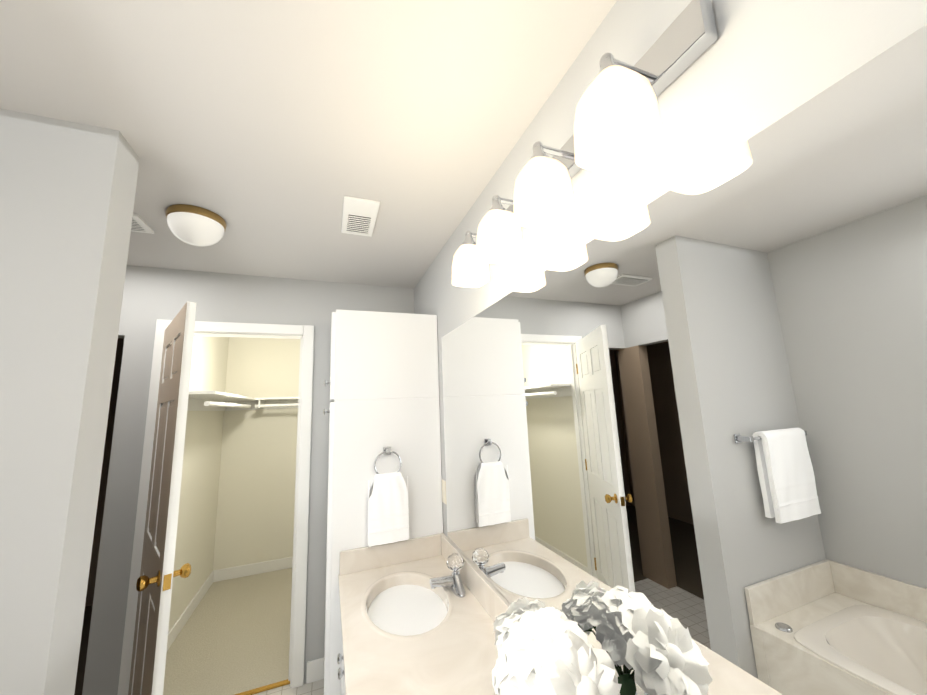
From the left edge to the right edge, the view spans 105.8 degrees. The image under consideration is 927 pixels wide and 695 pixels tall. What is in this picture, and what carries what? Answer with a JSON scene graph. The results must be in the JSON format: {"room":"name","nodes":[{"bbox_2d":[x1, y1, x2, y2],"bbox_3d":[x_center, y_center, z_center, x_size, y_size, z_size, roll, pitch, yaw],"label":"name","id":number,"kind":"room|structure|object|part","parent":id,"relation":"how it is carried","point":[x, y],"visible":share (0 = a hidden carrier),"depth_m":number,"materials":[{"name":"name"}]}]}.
{"room":"bathroom","nodes":[
{"label":"bathroom","id":0,"kind":"room"},
{"bbox_2d":[0,108,139,694],"bbox_3d":[-1.445,0.528,0.815,0.833,2.450,0.130,1,-10,-21],"label":"wall","id":1,"kind":"structure","parent":0,"point":[67,193],"depth_m":0.97,"materials":[{"name":"grey paint"}]},
{"bbox_2d":[74,568,291,694],"bbox_3d":[-1.992,1.958,1.681,3.830,0.058,3.550,1,-10,-21],"label":"floor","id":2,"kind":"structure","parent":0,"point":[233,637],"depth_m":2.44,"materials":[{"name":"beige carpet"}]},
{"bbox_2d":[85,337,299,605],"bbox_3d":[-2.663,1.017,3.468,3.580,2.450,0.100,1,-10,-21],"label":"wall","id":3,"kind":"structure","parent":0,"point":[237,500],"depth_m":3.59,"materials":[{"name":"white paint"}]},
{"bbox_2d":[214,557,292,581],"bbox_3d":[-1.621,2.178,3.598,1.546,0.102,0.017,1,-10,-21],"label":"baseboard","id":4,"kind":"structure","parent":3,"relation":"attached to","point":[284,563],"depth_m":3.43,"materials":[{"name":"white wood"}]},
{"bbox_2d":[256,397,297,409],"bbox_3d":[-1.493,0.582,3.771,1.243,0.110,0.322,1,-10,-21],"label":"closet shelf","id":5,"kind":"object","parent":3,"relation":"attached to","point":[269,402],"depth_m":3.55,"materials":[{"name":"white metal"}]},
{"bbox_2d":[168,336,231,632],"bbox_3d":[-2.186,0.885,2.790,0.120,2.450,1.730,1,-10,-21],"label":"wall","id":6,"kind":"structure","parent":0,"point":[202,481],"depth_m":2.97,"materials":[{"name":"white paint"}]},
{"bbox_2d":[167,570,214,650],"bbox_3d":[-2.078,2.028,2.573,0.013,0.102,1.626,1,-10,-21],"label":"baseboard","id":7,"kind":"structure","parent":6,"relation":"attached to","point":[175,630],"depth_m":2.72,"materials":[{"name":"white wood"}]},
{"bbox_2d":[187,391,256,410],"bbox_3d":[-1.994,0.458,2.891,0.330,0.110,1.623,1,-10,-21],"label":"closet shelf","id":8,"kind":"object","parent":6,"relation":"attached to","point":[209,401],"depth_m":2.80,"materials":[{"name":"white wood"}]},
{"bbox_2d":[82,265,413,694],"bbox_3d":[-1.309,0.745,2.161,2.060,2.450,0.100,1,-10,-21],"label":"wall","id":9,"kind":"structure","parent":0,"point":[151,295],"depth_m":2.11,"materials":[{"name":"grey paint"}]},
{"bbox_2d":[128,301,196,694],"bbox_3d":[-1.417,0.859,1.662,0.376,2.048,0.683,1,-10,-21],"label":"door","id":10,"kind":"structure","parent":9,"relation":"in","point":[158,573],"depth_m":1.53,"materials":[{"name":"paint"}]},
{"bbox_2d":[117,319,313,694],"bbox_3d":[-1.383,0.901,2.094,0.854,2.127,0.119,1,-10,-21],"label":"door frame","id":11,"kind":"structure","parent":9,"relation":"attached to","point":[304,334],"depth_m":2.09,"materials":[{"name":"white wood"}]},
{"bbox_2d":[253,679,323,694],"bbox_3d":[-0.443,1.596,-0.143,2.260,0.050,4.570,1,-10,-21],"label":"floor","id":12,"kind":"structure","parent":0,"point":[315,688],"depth_m":1.99,"materials":[{"name":"white tile"}]},
{"bbox_2d":[323,309,442,694],"bbox_3d":[-0.507,0.879,2.071,0.616,2.090,0.586,1,-10,-21],"label":"linen cabinet","id":13,"kind":"object","parent":12,"relation":"on","point":[384,383],"visible":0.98,"depth_m":1.87,"materials":[{"name":"white wood"}]},
{"bbox_2d":[368,447,408,546],"bbox_3d":[-0.385,0.745,1.791,0.200,0.457,0.058,1,-10,-21],"label":"towel ring","id":14,"kind":"object","parent":13,"relation":"attached to","point":[388,518],"visible":0.98,"depth_m":1.76,"materials":[{"name":"white fabric"}]},
{"bbox_2d":[337,533,509,694],"bbox_3d":[0.075,1.229,0.637,0.542,0.885,2.343,1,-10,-21],"label":"bathroom vanity","id":15,"kind":"object","parent":12,"relation":"on","point":[406,629],"visible":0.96,"depth_m":1.29,"materials":[{"name":"white stone"}]},
{"bbox_2d":[430,553,464,597],"bbox_3d":[-0.069,0.962,1.498,0.149,0.137,0.164,1,-10,-21],"label":"faucet","id":16,"kind":"object","parent":15,"relation":"on","point":[455,564],"visible":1,"depth_m":1.48,"materials":[{"name":"silver metal"}]},
{"bbox_3d":[-0.035,0.929,1.517,0.074,0.069,0.078,1,-10,-21],"label":"handle","id":17,"kind":"part","parent":16,"relation":"part of","materials":[{"name":"clear glass"}]},
{"bbox_2d":[492,597,621,694],"bbox_3d":[0.184,0.752,0.768,0.220,0.291,0.429,1,-10,-21],"label":"flower bouquet","id":18,"kind":"object","parent":15,"relation":"on","point":[542,649],"visible":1,"depth_m":0.73,"materials":[{"name":"plant"}]},
{"bbox_2d":[0,0,616,288],"bbox_3d":[-1.596,-0.761,0.805,3.830,0.100,6.350,1,-10,-21],"label":"ceiling","id":19,"kind":"structure","parent":0,"point":[272,133],"depth_m":1.03,"materials":[{"name":"white paint"}]},
{"bbox_2d":[131,213,153,233],"bbox_3d":[-1.612,-0.573,1.575,0.300,0.018,0.170,1,-10,-21],"label":"ceiling vent","id":20,"kind":"object","parent":19,"relation":"in","point":[139,224],"visible":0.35,"depth_m":1.63,"materials":[{"name":"white"}]},
{"bbox_2d":[165,204,226,246],"bbox_3d":[-1.213,-0.530,1.592,0.224,0.129,0.224,1,-10,-21],"label":"ceiling light","id":21,"kind":"object","parent":19,"relation":"attached to","point":[195,225],"visible":1,"depth_m":1.53,"materials":[{"name":"white glass"}]},
{"bbox_2d":[341,196,379,236],"bbox_3d":[-0.491,-0.607,1.654,0.150,0.016,0.320,1,-10,-21],"label":"ceiling vent","id":22,"kind":"object","parent":19,"relation":"in","point":[359,216],"visible":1,"depth_m":1.62,"materials":[{"name":"white plastic"}]},
{"bbox_2d":[414,0,926,602],"bbox_3d":[0.197,0.534,1.265,0.100,2.450,6.350,1,-10,-21],"label":"wall","id":23,"kind":"structure","parent":0,"point":[758,66],"depth_m":0.65,"materials":[{"name":"grey paint"}]},
{"bbox_2d":[441,480,446,504],"bbox_3d":[-0.105,0.773,1.880,0.007,0.115,0.070,1,-10,-21],"label":"outlet","id":24,"kind":"object","parent":23,"relation":"attached to","point":[443,491],"visible":1,"depth_m":1.87,"materials":[{"name":"beige plastic"}]},
{"bbox_2d":[452,0,717,287],"bbox_3d":[0.174,-0.404,0.973,0.186,0.223,0.936,1,-10,-21],"label":"sconce","id":25,"kind":"object","parent":23,"relation":"attached to","point":[618,126],"visible":1,"depth_m":0.68,"materials":[{"name":"white glass"}]},
{"bbox_3d":[0.024,-0.302,1.275,0.126,0.132,0.126,1,-10,-21],"label":"lamp shade","id":26,"kind":"part","parent":25,"relation":"part of","materials":[{"name":"white glass"}]},
{"bbox_3d":[0.106,-0.340,1.062,0.126,0.132,0.126,1,-10,-21],"label":"lamp shade","id":27,"kind":"part","parent":25,"relation":"part of","materials":[{"name":"white glass"}]},
{"bbox_3d":[0.189,-0.379,0.848,0.126,0.132,0.126,1,-10,-21],"label":"lamp shade","id":28,"kind":"part","parent":25,"relation":"part of","materials":[{"name":"white glass"}]},
{"bbox_3d":[0.272,-0.418,0.635,0.126,0.132,0.126,1,-10,-21],"label":"lamp shade","id":29,"kind":"part","parent":25,"relation":"part of","materials":[{"name":"white glass"}]},
{"bbox_2d":[441,24,926,694],"bbox_3d":[0.299,0.273,0.858,0.006,1.046,2.240,1,-10,-21],"label":"mirror","id":30,"kind":"object","parent":23,"relation":"attached to","point":[685,436],"visible":0.88,"depth_m":0.54,"materials":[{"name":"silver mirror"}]}
]}

